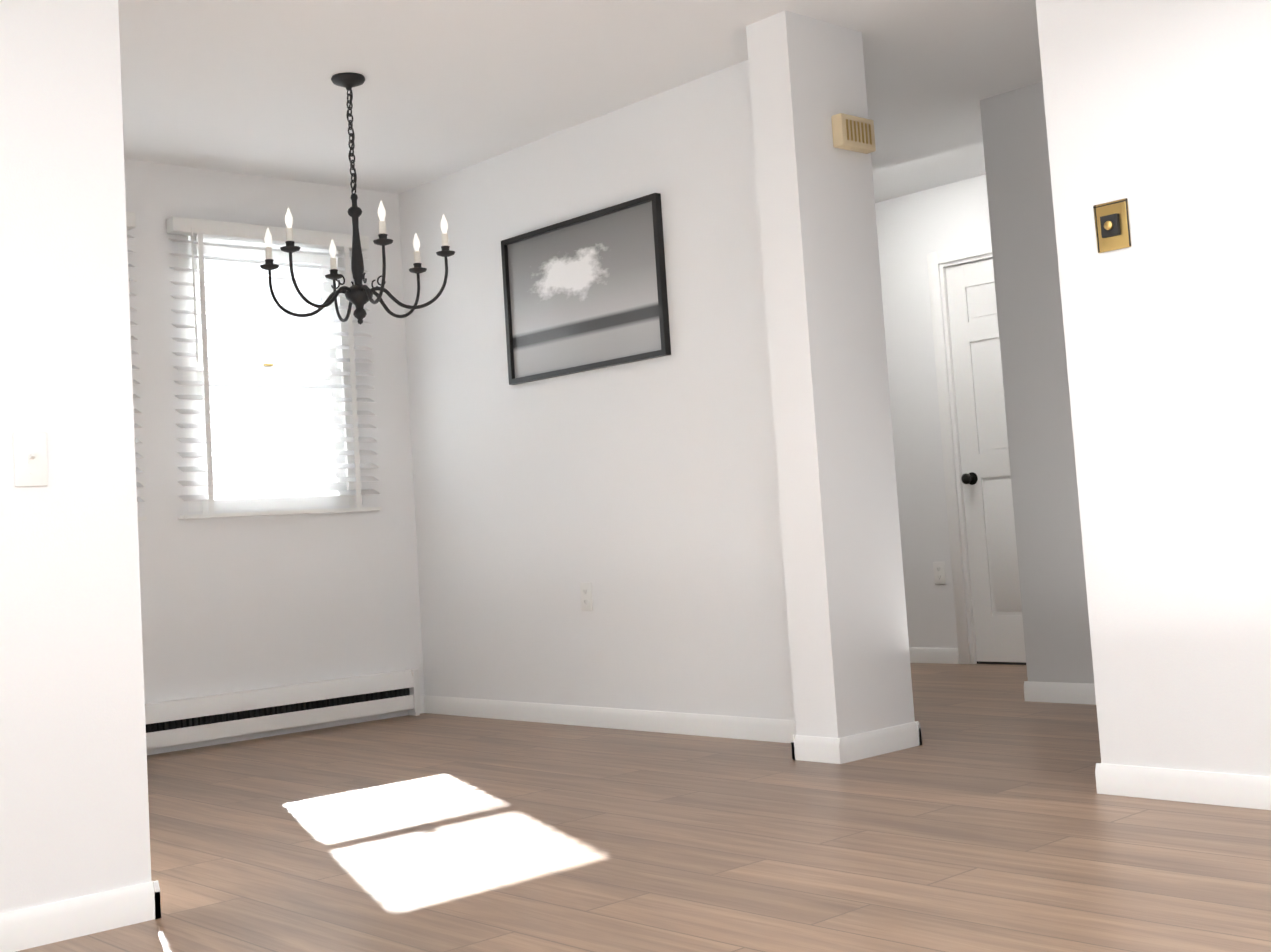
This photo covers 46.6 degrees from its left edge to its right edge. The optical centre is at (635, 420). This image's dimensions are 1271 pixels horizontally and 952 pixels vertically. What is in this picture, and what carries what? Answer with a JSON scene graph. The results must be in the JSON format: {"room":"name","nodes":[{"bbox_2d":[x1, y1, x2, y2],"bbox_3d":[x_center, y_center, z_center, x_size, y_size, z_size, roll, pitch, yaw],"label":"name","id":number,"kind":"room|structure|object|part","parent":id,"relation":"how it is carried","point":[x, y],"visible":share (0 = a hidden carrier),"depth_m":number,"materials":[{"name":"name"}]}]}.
{"room":"dining room","nodes":[
{"label":"dining room","id":0,"kind":"room"},
{"bbox_2d":[0,0,150,913],"bbox_3d":[-2.077,-0.134,2.506,2.470,2.440,0.120,0,-6,-42],"label":"wall","id":1,"kind":"structure","parent":0,"point":[74,812],"depth_m":3.18,"materials":[{"name":"paint"}]},
{"bbox_2d":[13,432,47,486],"bbox_3d":[-1.272,0.082,3.114,0.070,0.115,0.020,0,-6,-42],"label":"light switch","id":2,"kind":"object","parent":1,"relation":"attached to","point":[30,460],"visible":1,"depth_m":3.12,"materials":[{"name":"plastic"}]},
{"bbox_2d":[0,882,151,951],"bbox_3d":[-1.950,1.034,2.375,2.430,0.078,0.013,0,-6,-42],"label":"baseboard","id":3,"kind":"structure","parent":1,"relation":"attached to","point":[40,925],"depth_m":3.08,"materials":[{"name":"white wood"}]},
{"bbox_2d":[148,880,160,919],"bbox_3d":[-1.927,1.171,4.178,0.013,0.078,2.663,0,-6,-42],"label":"baseboard","id":4,"kind":"structure","parent":1,"relation":"attached to","point":[154,901],"depth_m":3.19,"materials":[{"name":"white wood"}]},
{"bbox_2d":[124,159,423,754],"bbox_3d":[-2.010,0.138,6.132,2.750,2.440,0.120,0,-6,-42],"label":"wall","id":5,"kind":"structure","parent":0,"point":[234,604],"depth_m":6.38,"materials":[{"name":"paint"}]},
{"bbox_2d":[177,235,361,511],"bbox_3d":[-1.634,-0.217,6.530,0.840,1.220,0.128,0,-6,-42],"label":"dining room window","id":6,"kind":"structure","parent":5,"relation":"in","point":[239,504],"depth_m":6.53,"materials":[{"name":"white glass"}]},
{"bbox_2d":[166,216,381,518],"bbox_3d":[-1.557,-0.219,6.454,0.950,1.262,0.078,0,-6,-42],"label":"window blind","id":7,"kind":"object","parent":6,"relation":"attached to","point":[193,228],"visible":0.92,"depth_m":6.40,"materials":[{"name":"plastic"}]},
{"bbox_2d":[145,669,420,749],"bbox_3d":[-1.754,1.240,6.089,2.020,0.208,0.070,0,-6,-42],"label":"baseboard heater","id":8,"kind":"object","parent":5,"relation":"attached to","point":[178,722],"visible":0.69,"depth_m":6.28,"materials":[{"name":"metal"}]},
{"bbox_2d":[118,0,1041,202],"bbox_3d":[0.091,-1.433,3.758,7.590,0.060,6.740,0,-6,-42],"label":"ceiling","id":9,"kind":"structure","parent":0,"point":[249,87],"depth_m":5.34,"materials":[{"name":"paint"}]},
{"bbox_2d":[260,72,454,324],"bbox_3d":[-0.993,-0.777,5.217,0.679,0.887,0.674,0,-6,-42],"label":"dining chandelier","id":10,"kind":"object","parent":9,"relation":"hanging from","point":[358,294],"visible":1,"depth_m":5.19,"materials":[{"name":"metal"}]},
{"bbox_2d":[398,60,794,719],"bbox_3d":[-0.165,0.013,6.029,0.160,2.440,2.530,0,-6,-42],"label":"wall","id":11,"kind":"structure","parent":0,"point":[642,496],"depth_m":5.90,"materials":[{"name":"paint"}]},
{"bbox_3d":[-0.223,-0.511,5.998,0.029,0.625,0.980,0,-6,-42],"label":"framed photo","id":12,"kind":"part","parent":11,"relation":"part of"},
{"bbox_2d":[580,582,592,610],"bbox_3d":[-0.200,0.715,5.982,0.008,0.115,0.070,0,-6,-42],"label":"outlet","id":13,"kind":"object","parent":11,"relation":"attached to","point":[586,596],"visible":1,"depth_m":5.98,"materials":[{"name":"plastic"}]},
{"bbox_2d":[420,695,827,754],"bbox_3d":[-0.134,1.188,5.898,0.020,0.078,2.530,0,-6,-42],"label":"baseboard","id":14,"kind":"structure","parent":11,"relation":"attached to","point":[747,728],"depth_m":5.75,"materials":[{"name":"white wood"}]},
{"bbox_2d":[16,663,1270,951],"bbox_3d":[0.249,1.054,3.568,7.590,0.060,6.740,0,-6,-42],"label":"floor","id":15,"kind":"structure","parent":0,"point":[984,817],"depth_m":3.58,"materials":[{"name":"brown wood"}]},
{"bbox_2d":[746,10,914,737],"bbox_3d":[0.655,-0.122,4.954,0.395,2.440,0.177,0,-6,-42],"label":"column","id":16,"kind":"structure","parent":0,"point":[846,608],"depth_m":4.86,"materials":[{"name":"paint"}]},
{"bbox_2d":[831,113,875,153],"bbox_3d":[0.738,-0.968,4.991,0.176,0.110,0.046,0,-6,-42],"label":"door chime","id":17,"kind":"object","parent":16,"relation":"attached to","point":[853,133],"visible":1,"depth_m":4.96,"materials":[{"name":"beige plastic"}]},
{"bbox_2d":[828,721,921,763],"bbox_3d":[0.778,1.044,4.779,0.378,0.078,0.013,0,-6,-42],"label":"baseboard","id":18,"kind":"structure","parent":16,"relation":"attached to","point":[851,748],"depth_m":4.76,"materials":[{"name":"white wood"}]},
{"bbox_2d":[875,174,990,663],"bbox_3d":[1.610,0.022,7.629,0.120,2.440,2.550,0,-6,-42],"label":"wall","id":19,"kind":"structure","parent":0,"point":[914,229],"depth_m":7.68,"materials":[{"name":"paint"}]},
{"bbox_2d":[909,647,958,663],"bbox_3d":[1.220,1.258,7.951,0.013,0.078,1.250,0,-6,-42],"label":"baseboard","id":20,"kind":"structure","parent":19,"relation":"attached to","point":[917,655],"depth_m":7.59,"materials":[{"name":"white wood"}]},
{"bbox_2d":[933,562,945,584],"bbox_3d":[1.560,0.785,7.584,0.008,0.115,0.070,0,-6,-42],"label":"outlet","id":21,"kind":"object","parent":19,"relation":"attached to","point":[939,573],"visible":1,"depth_m":7.58,"materials":[{"name":"plastic"}]},
{"bbox_2d":[927,240,1025,664],"bbox_3d":[1.908,0.143,7.267,0.166,2.105,0.890,0,-6,-42],"label":"door","id":22,"kind":"structure","parent":19,"relation":"in","point":[990,583],"depth_m":7.45,"materials":[{"name":"white wood"}]},
{"bbox_2d":[980,81,1093,683],"bbox_3d":[2.344,-0.217,5.115,0.120,2.440,2.420,0,-6,-42],"label":"wall","id":23,"kind":"structure","parent":0,"point":[1054,605],"depth_m":5.86,"materials":[{"name":"paint"}]},
{"bbox_2d":[1024,681,1095,704],"bbox_3d":[2.364,0.959,4.986,0.013,0.078,2.433,0,-6,-42],"label":"baseboard","id":24,"kind":"structure","parent":23,"relation":"attached to","point":[1051,692],"depth_m":5.76,"materials":[{"name":"white wood"}]},
{"bbox_2d":[1036,0,1270,776],"bbox_3d":[2.197,-0.372,2.959,0.120,2.440,2.953,0,-6,-42],"label":"wall","id":25,"kind":"structure","parent":0,"point":[1158,114],"depth_m":3.78,"materials":[{"name":"paint"}]},
{"bbox_2d":[1093,198,1130,252],"bbox_3d":[1.250,-0.513,3.890,0.029,0.129,0.098,0,-6,-42],"label":"dimmer switch","id":26,"kind":"object","parent":25,"relation":"attached to","point":[1112,227],"visible":1,"depth_m":3.89,"materials":[{"name":"gold metal"}]},
{"bbox_2d":[1095,763,1270,809],"bbox_3d":[2.172,0.810,2.882,0.013,0.078,2.826,0,-6,-42],"label":"baseboard","id":27,"kind":"structure","parent":25,"relation":"attached to","point":[1213,788],"depth_m":3.73,"materials":[{"name":"white wood"}]},
{"label":"outside","id":28,"kind":"structure","parent":0,"visible":0},
{"bbox_2d":[197,259,331,486],"bbox_3d":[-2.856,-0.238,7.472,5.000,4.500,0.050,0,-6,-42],"label":"window glass","id":29,"kind":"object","parent":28,"point":[277,310],"depth_m":8.17,"materials":[{"name":"clear glass"}]},
{"bbox_3d":[-2.374,-0.221,5.858,0.640,1.220,0.128,0,-6,-42],"label":"dining room window","id":30,"kind":"structure","parent":0,"visible":0},
{"bbox_2d":[126,212,146,520],"bbox_3d":[-2.301,-0.223,5.777,0.740,1.262,0.078,0,-6,-42],"label":"window blind","id":31,"kind":"object","parent":30,"relation":"attached to","point":[131,220],"visible":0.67,"depth_m":6.01,"materials":[{"name":"plastic"}]}
]}

